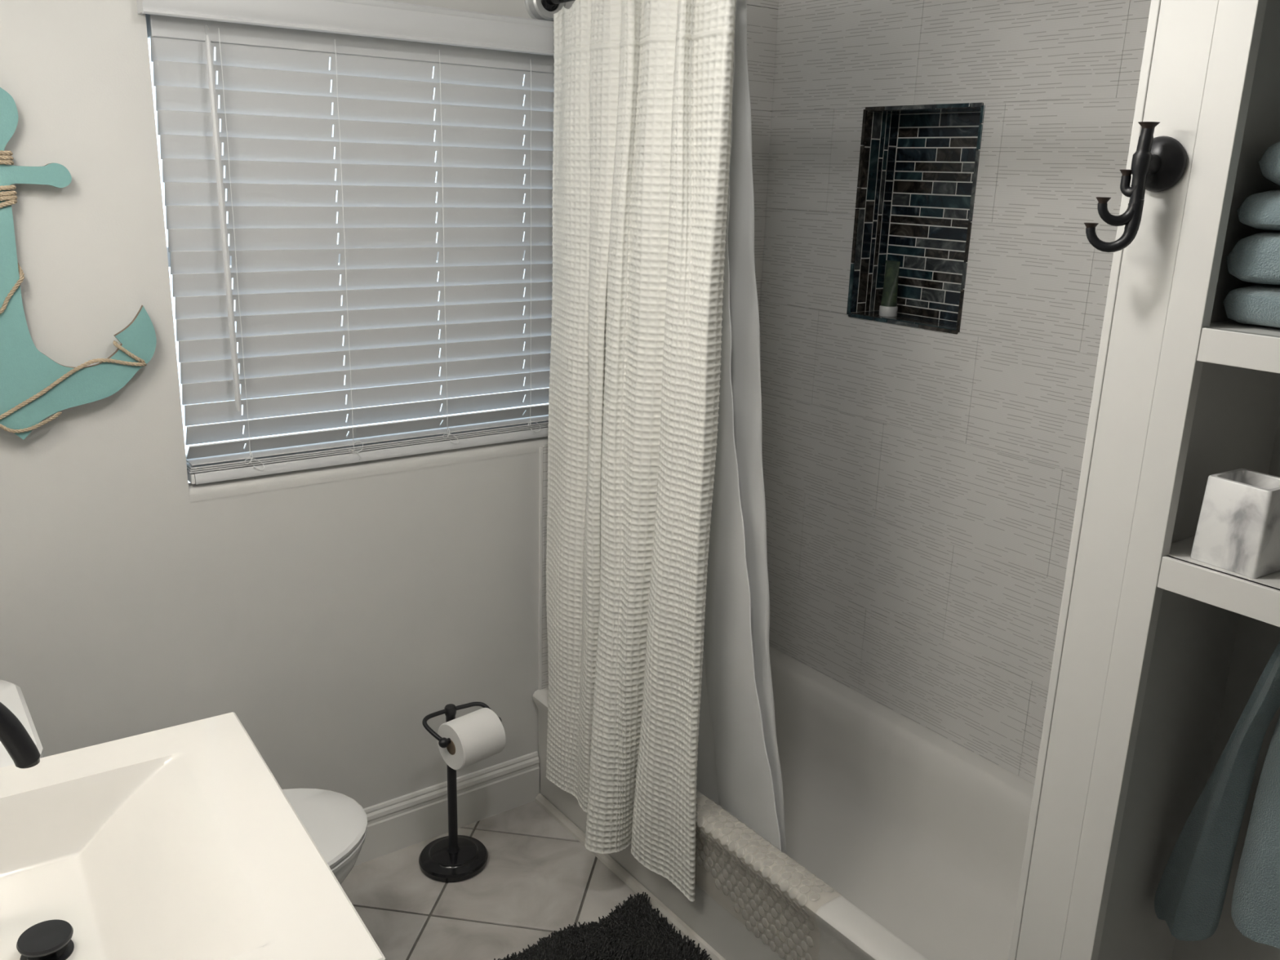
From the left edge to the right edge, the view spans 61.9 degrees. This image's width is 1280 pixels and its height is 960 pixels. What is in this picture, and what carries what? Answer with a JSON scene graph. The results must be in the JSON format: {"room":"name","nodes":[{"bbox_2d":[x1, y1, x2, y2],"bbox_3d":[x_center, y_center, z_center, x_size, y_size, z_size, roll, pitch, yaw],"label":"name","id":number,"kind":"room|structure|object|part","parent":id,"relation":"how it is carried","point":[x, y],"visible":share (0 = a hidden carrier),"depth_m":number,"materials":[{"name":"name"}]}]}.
{"room":"bathroom","nodes":[
{"label":"bathroom","id":0,"kind":"room"},
{"bbox_2d":[0,0,778,808],"bbox_3d":[-0.600,-0.221,2.588,2.546,2.440,0.149,-10,20,-35],"label":"wall","id":1,"kind":"structure","parent":0,"point":[331,619],"depth_m":2.34,"materials":[{"name":"paint"}]},
{"bbox_2d":[0,87,156,439],"bbox_3d":[-1.181,-0.397,1.969,0.509,0.658,0.051,-10,20,-35],"label":"wall anchor","id":2,"kind":"object","parent":1,"relation":"attached to","point":[34,387],"visible":1,"depth_m":2.02,"materials":[{"name":"teal paint"}]},
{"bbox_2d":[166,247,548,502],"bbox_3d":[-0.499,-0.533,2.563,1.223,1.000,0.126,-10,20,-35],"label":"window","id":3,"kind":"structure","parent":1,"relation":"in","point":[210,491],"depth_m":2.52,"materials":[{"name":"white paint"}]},
{"bbox_2d":[136,0,554,484],"bbox_3d":[-0.461,-0.560,2.510,1.259,1.006,0.106,-10,20,-35],"label":"window blind","id":4,"kind":"object","parent":3,"relation":"attached to","point":[271,63],"visible":0.74,"depth_m":2.39,"materials":[{"name":"grey"}]},
{"bbox_3d":[-0.846,-0.466,2.235,0.002,0.892,0.006,-10,20,-35],"label":"ladder cord","id":5,"kind":"part","parent":4,"relation":"part of","materials":[{"name":"white fabric"}]},
{"bbox_3d":[-0.655,-0.499,2.371,0.002,0.892,0.006,-10,20,-35],"label":"ladder cord","id":6,"kind":"part","parent":4,"relation":"part of","materials":[{"name":"white fabric"}]},
{"bbox_3d":[-0.471,-0.975,2.412,1.197,0.062,0.046,-10,20,-35],"label":"head rail","id":7,"kind":"part","parent":4,"relation":"part of","materials":[{"name":"grey"}]},
{"bbox_3d":[-0.490,-0.091,2.658,1.193,0.022,0.056,-10,20,-35],"label":"rail","id":8,"kind":"part","parent":4,"relation":"part of","materials":[{"name":"grey plastic"}]},
{"bbox_3d":[-0.461,-0.533,2.510,0.002,0.892,0.006,-10,20,-35],"label":"ladder cord","id":9,"kind":"part","parent":4,"relation":"part of","materials":[{"name":"white fabric"}]},
{"bbox_3d":[-0.270,-0.566,2.645,0.002,0.892,0.006,-10,20,-35],"label":"ladder cord","id":10,"kind":"part","parent":4,"relation":"part of","materials":[{"name":"white fabric"}]},
{"bbox_3d":[-0.506,-0.067,2.687,1.223,0.036,0.101,-10,20,-35],"label":"sill","id":11,"kind":"part","parent":3,"relation":"part of","materials":[{"name":"paint"}]},
{"bbox_2d":[354,751,539,866],"bbox_3d":[-0.914,0.955,2.618,1.543,0.148,0.015,-10,20,-35],"label":"baseboard","id":12,"kind":"structure","parent":1,"relation":"attached to","point":[394,824],"depth_m":2.89,"materials":[{"name":"white paint"}]},
{"bbox_3d":[-0.270,0.252,2.897,0.008,0.704,0.009,-10,20,-35],"label":"tile edge trim","id":13,"kind":"part","parent":1,"relation":"part of","materials":[{"name":"white paint"}]},
{"bbox_2d":[524,0,575,21],"bbox_3d":[0.221,-0.943,1.922,0.100,0.100,1.520,-10,20,-35],"label":"shower curtain rod","id":14,"kind":"object","parent":1,"relation":"attached to","point":[544,10],"visible":0.84,"depth_m":2.48,"materials":[{"name":"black metal"}]},
{"bbox_2d":[546,0,736,901],"bbox_3d":[-0.071,-0.051,2.419,0.161,1.958,0.690,-10,20,-35],"label":"shower curtain","id":15,"kind":"object","parent":14,"relation":"hanging from","point":[642,112],"visible":1,"depth_m":2.34,"materials":[{"name":"fabric"}]},
{"bbox_2d":[696,0,786,855],"bbox_3d":[0.128,-0.051,2.438,0.131,1.960,0.803,-10,20,-35],"label":"curtain liner","id":16,"kind":"object","parent":14,"relation":"hanging from","point":[739,770],"visible":0.38,"depth_m":2.33,"materials":[{"name":"fabric"}]},
{"bbox_2d":[340,800,703,959],"bbox_3d":[0.274,1.444,1.419,4.350,0.060,3.700,-10,20,-35],"label":"floor","id":17,"kind":"structure","parent":0,"point":[537,879],"depth_m":2.66,"materials":[{"name":"tile"}]},
{"bbox_2d":[0,680,367,884],"bbox_3d":[-0.939,0.768,2.050,0.848,0.815,0.428,-10,20,-35],"label":"toilet","id":18,"kind":"object","parent":17,"relation":"on","point":[337,824],"visible":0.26,"depth_m":2.19,"materials":[{"name":"ceramic"}]},
{"bbox_3d":[-1.162,0.437,1.776,0.266,0.040,0.428,-10,20,-35],"label":"tank lid","id":19,"kind":"part","parent":18,"relation":"part of","materials":[{"name":"ceramic"}]},
{"bbox_3d":[-0.808,0.738,2.141,0.525,0.020,0.372,-10,20,-35],"label":"lid","id":20,"kind":"part","parent":18,"relation":"part of","materials":[{"name":"ceramic"}]},
{"bbox_3d":[-0.821,0.952,2.198,0.520,0.388,0.360,-10,20,-35],"label":"bowl","id":21,"kind":"part","parent":18,"relation":"part of","materials":[{"name":"ceramic"}]},
{"bbox_3d":[-0.802,0.755,2.151,0.503,0.015,0.368,-10,20,-35],"label":"seat","id":22,"kind":"part","parent":18,"relation":"part of","materials":[{"name":"ceramic"}]},
{"bbox_2d":[0,711,386,959],"bbox_3d":[-0.719,0.916,1.519,0.550,0.840,0.703,-9,19,-33],"label":"sink","id":23,"kind":"object","parent":17,"relation":"on","point":[181,842],"visible":1,"depth_m":1.50,"materials":[{"name":"ceramic"}]},
{"bbox_2d":[0,702,39,768],"bbox_3d":[-0.819,0.386,1.272,0.093,0.308,0.180,13,19,33],"label":"faucet","id":24,"kind":"object","parent":23,"relation":"on","point":[15,738],"visible":1,"depth_m":1.28,"materials":[{"name":"black metal"}]},
{"bbox_2d":[418,702,502,882],"bbox_3d":[-0.476,0.779,2.727,0.178,0.451,0.187,16,21,41],"label":"toilet paper stand","id":25,"kind":"object","parent":17,"relation":"on","point":[453,857],"visible":0.83,"depth_m":2.73,"materials":[{"name":"black metal"}]},
{"bbox_3d":[-0.479,0.763,2.719,0.033,0.416,0.033,-10,20,-35],"label":"post","id":26,"kind":"part","parent":25,"relation":"part of","materials":[{"name":"black metal"}]},
{"bbox_3d":[-0.443,0.597,2.644,0.187,0.045,0.086,-10,20,-35],"label":"arm","id":27,"kind":"part","parent":25,"relation":"part of","materials":[{"name":"black metal"}]},
{"bbox_2d":[437,707,505,770],"bbox_3d":[-0.415,0.637,2.630,0.124,0.118,0.119,-14,22,-43],"label":"toilet paper roll","id":28,"kind":"object","parent":25,"relation":"hanging from","point":[477,735],"visible":0.94,"depth_m":2.59,"materials":[{"name":"white paper"}]},
{"bbox_2d":[493,891,711,959],"bbox_3d":[0.025,1.174,2.148,0.609,0.039,0.882,-10,20,-35],"label":"bath rug","id":29,"kind":"object","parent":17,"relation":"on","point":[633,931],"visible":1,"depth_m":2.48,"materials":[{"name":"black fabric"}]},
{"bbox_2d":[532,645,1034,959],"bbox_3d":[0.452,0.881,2.666,0.771,0.341,1.517,-10,20,-35],"label":"bathtub","id":30,"kind":"object","parent":17,"relation":"on","point":[904,842],"visible":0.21,"depth_m":2.64,"materials":[{"name":"ceramic"}]},
{"bbox_2d":[534,793,725,959],"bbox_3d":[0.150,1.091,2.489,0.017,0.019,1.504,-10,20,-35],"label":"trim","id":31,"kind":"structure","parent":30,"relation":"attached to","point":[562,820],"depth_m":2.71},
{"bbox_2d":[1060,0,1279,959],"bbox_3d":[1.121,0.223,1.231,0.351,2.438,0.993,-10,20,-35],"label":"shelving unit","id":32,"kind":"object","parent":17,"relation":"on","point":[1193,640],"visible":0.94,"depth_m":1.53,"materials":[{"name":"white paint"}]},
{"bbox_2d":[1154,641,1279,948],"bbox_3d":[0.960,0.455,1.577,0.090,0.633,0.306,-10,20,-35],"label":"hanging towel","id":33,"kind":"object","parent":32,"relation":"hanging from","point":[1190,895],"visible":1,"depth_m":1.62,"materials":[{"name":"blue fabric"}]},
{"bbox_2d":[1157,555,1279,626],"bbox_3d":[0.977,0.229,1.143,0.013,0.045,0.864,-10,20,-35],"label":"shelf","id":34,"kind":"object","parent":32,"relation":"attached to","point":[1256,598],"depth_m":1.41,"materials":[{"name":"white paint"}]},
{"bbox_3d":[1.252,0.197,1.336,0.012,2.438,0.943,-10,20,-35],"label":"panel","id":35,"kind":"part","parent":32,"relation":"part of","materials":[{"name":"paint"}]},
{"bbox_2d":[1190,468,1279,578],"bbox_3d":[0.816,0.056,1.434,0.091,0.118,0.091,-8,19,-31],"label":"tumbler","id":36,"kind":"object","parent":32,"relation":"on","point":[1237,531],"visible":1,"depth_m":1.41,"materials":[{"name":"white stone"}]},
{"bbox_2d":[1196,327,1279,373],"bbox_3d":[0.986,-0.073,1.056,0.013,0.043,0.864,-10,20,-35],"label":"shelf","id":37,"kind":"object","parent":32,"relation":"attached to","point":[1258,351],"depth_m":1.35,"materials":[{"name":"white paint"}]},
{"bbox_2d":[1222,284,1279,328],"bbox_3d":[0.972,-0.208,1.348,0.278,0.055,0.360,-10,20,-35],"label":"folded towel","id":38,"kind":"object","parent":32,"relation":"on","point":[1258,304],"visible":0.98,"depth_m":1.37,"materials":[{"name":"blue fabric"}]},
{"bbox_2d":[1226,231,1279,284],"bbox_3d":[0.969,-0.267,1.330,0.278,0.070,0.360,-10,20,-35],"label":"folded towel","id":39,"kind":"object","parent":38,"relation":"on","point":[1255,258],"visible":1,"depth_m":1.36,"materials":[{"name":"blue fabric"}]},
{"bbox_2d":[1236,190,1279,231],"bbox_3d":[0.975,-0.325,1.315,0.280,0.052,0.360,-10,20,-35],"label":"folded towel","id":40,"kind":"object","parent":39,"relation":"on","point":[1261,211],"visible":1,"depth_m":1.35,"materials":[{"name":"blue fabric"}]},
{"bbox_2d":[1258,141,1279,185],"bbox_3d":[0.990,-0.382,1.297,0.278,0.070,0.360,-10,20,-35],"label":"folded towel","id":41,"kind":"object","parent":40,"relation":"on","point":[1269,163],"visible":1,"depth_m":1.34,"materials":[{"name":"blue fabric"}]},
{"bbox_2d":[759,0,1151,784],"bbox_3d":[0.873,-0.195,2.655,0.203,2.440,1.520,-10,20,-35],"label":"wall","id":42,"kind":"structure","parent":0,"point":[922,465],"depth_m":2.69,"materials":[{"name":"tile"}]},
{"bbox_2d":[879,260,900,316],"bbox_3d":[0.655,-0.501,2.793,0.047,0.142,0.047,-10,20,-35],"label":"tube","id":43,"kind":"object","parent":42,"relation":"in","point":[888,307],"visible":1,"depth_m":2.78,"materials":[{"name":"green plastic"}]},
{"bbox_3d":[1.051,0.052,1.816,0.951,2.440,0.100,-10,20,-35],"label":"wall","id":44,"kind":"structure","parent":0,"visible":0},
{"bbox_2d":[1008,0,1161,959],"bbox_3d":[0.644,-0.056,1.528,0.005,2.093,0.013,-10,20,-35],"label":"trim","id":45,"kind":"structure","parent":44,"relation":"attached to","point":[1153,15],"depth_m":1.54,"materials":[{"name":"white paint"}]},
{"bbox_2d":[1016,0,1218,959],"bbox_3d":[0.666,0.120,1.542,0.004,2.438,0.074,-10,20,-35],"label":"trim","id":46,"kind":"structure","parent":44,"relation":"attached to","point":[1184,33],"depth_m":1.51,"materials":[{"name":"white paint"}]},
{"bbox_2d":[1084,121,1186,252],"bbox_3d":[0.638,-0.377,1.381,0.098,0.163,0.068,-5,17,-23],"label":"wall hook","id":47,"kind":"object","parent":44,"relation":"attached to","point":[1158,163],"visible":1,"depth_m":1.37,"materials":[{"name":"black metal"}]},
{"bbox_3d":[0.640,-0.403,1.363,0.023,0.088,0.023,-10,20,-35],"label":"stem","id":48,"kind":"part","parent":47,"relation":"part of","materials":[{"name":"black metal"}]},
{"bbox_3d":[0.642,-0.447,1.349,0.026,0.010,0.026,-10,20,-35],"label":"knob","id":49,"kind":"part","parent":47,"relation":"part of","materials":[{"name":"black metal"}]},
{"bbox_3d":[0.669,-0.409,1.383,0.020,0.070,0.070,-10,20,-35],"label":"hook plate","id":50,"kind":"part","parent":47,"relation":"part of","materials":[{"name":"black metal"}]}
]}

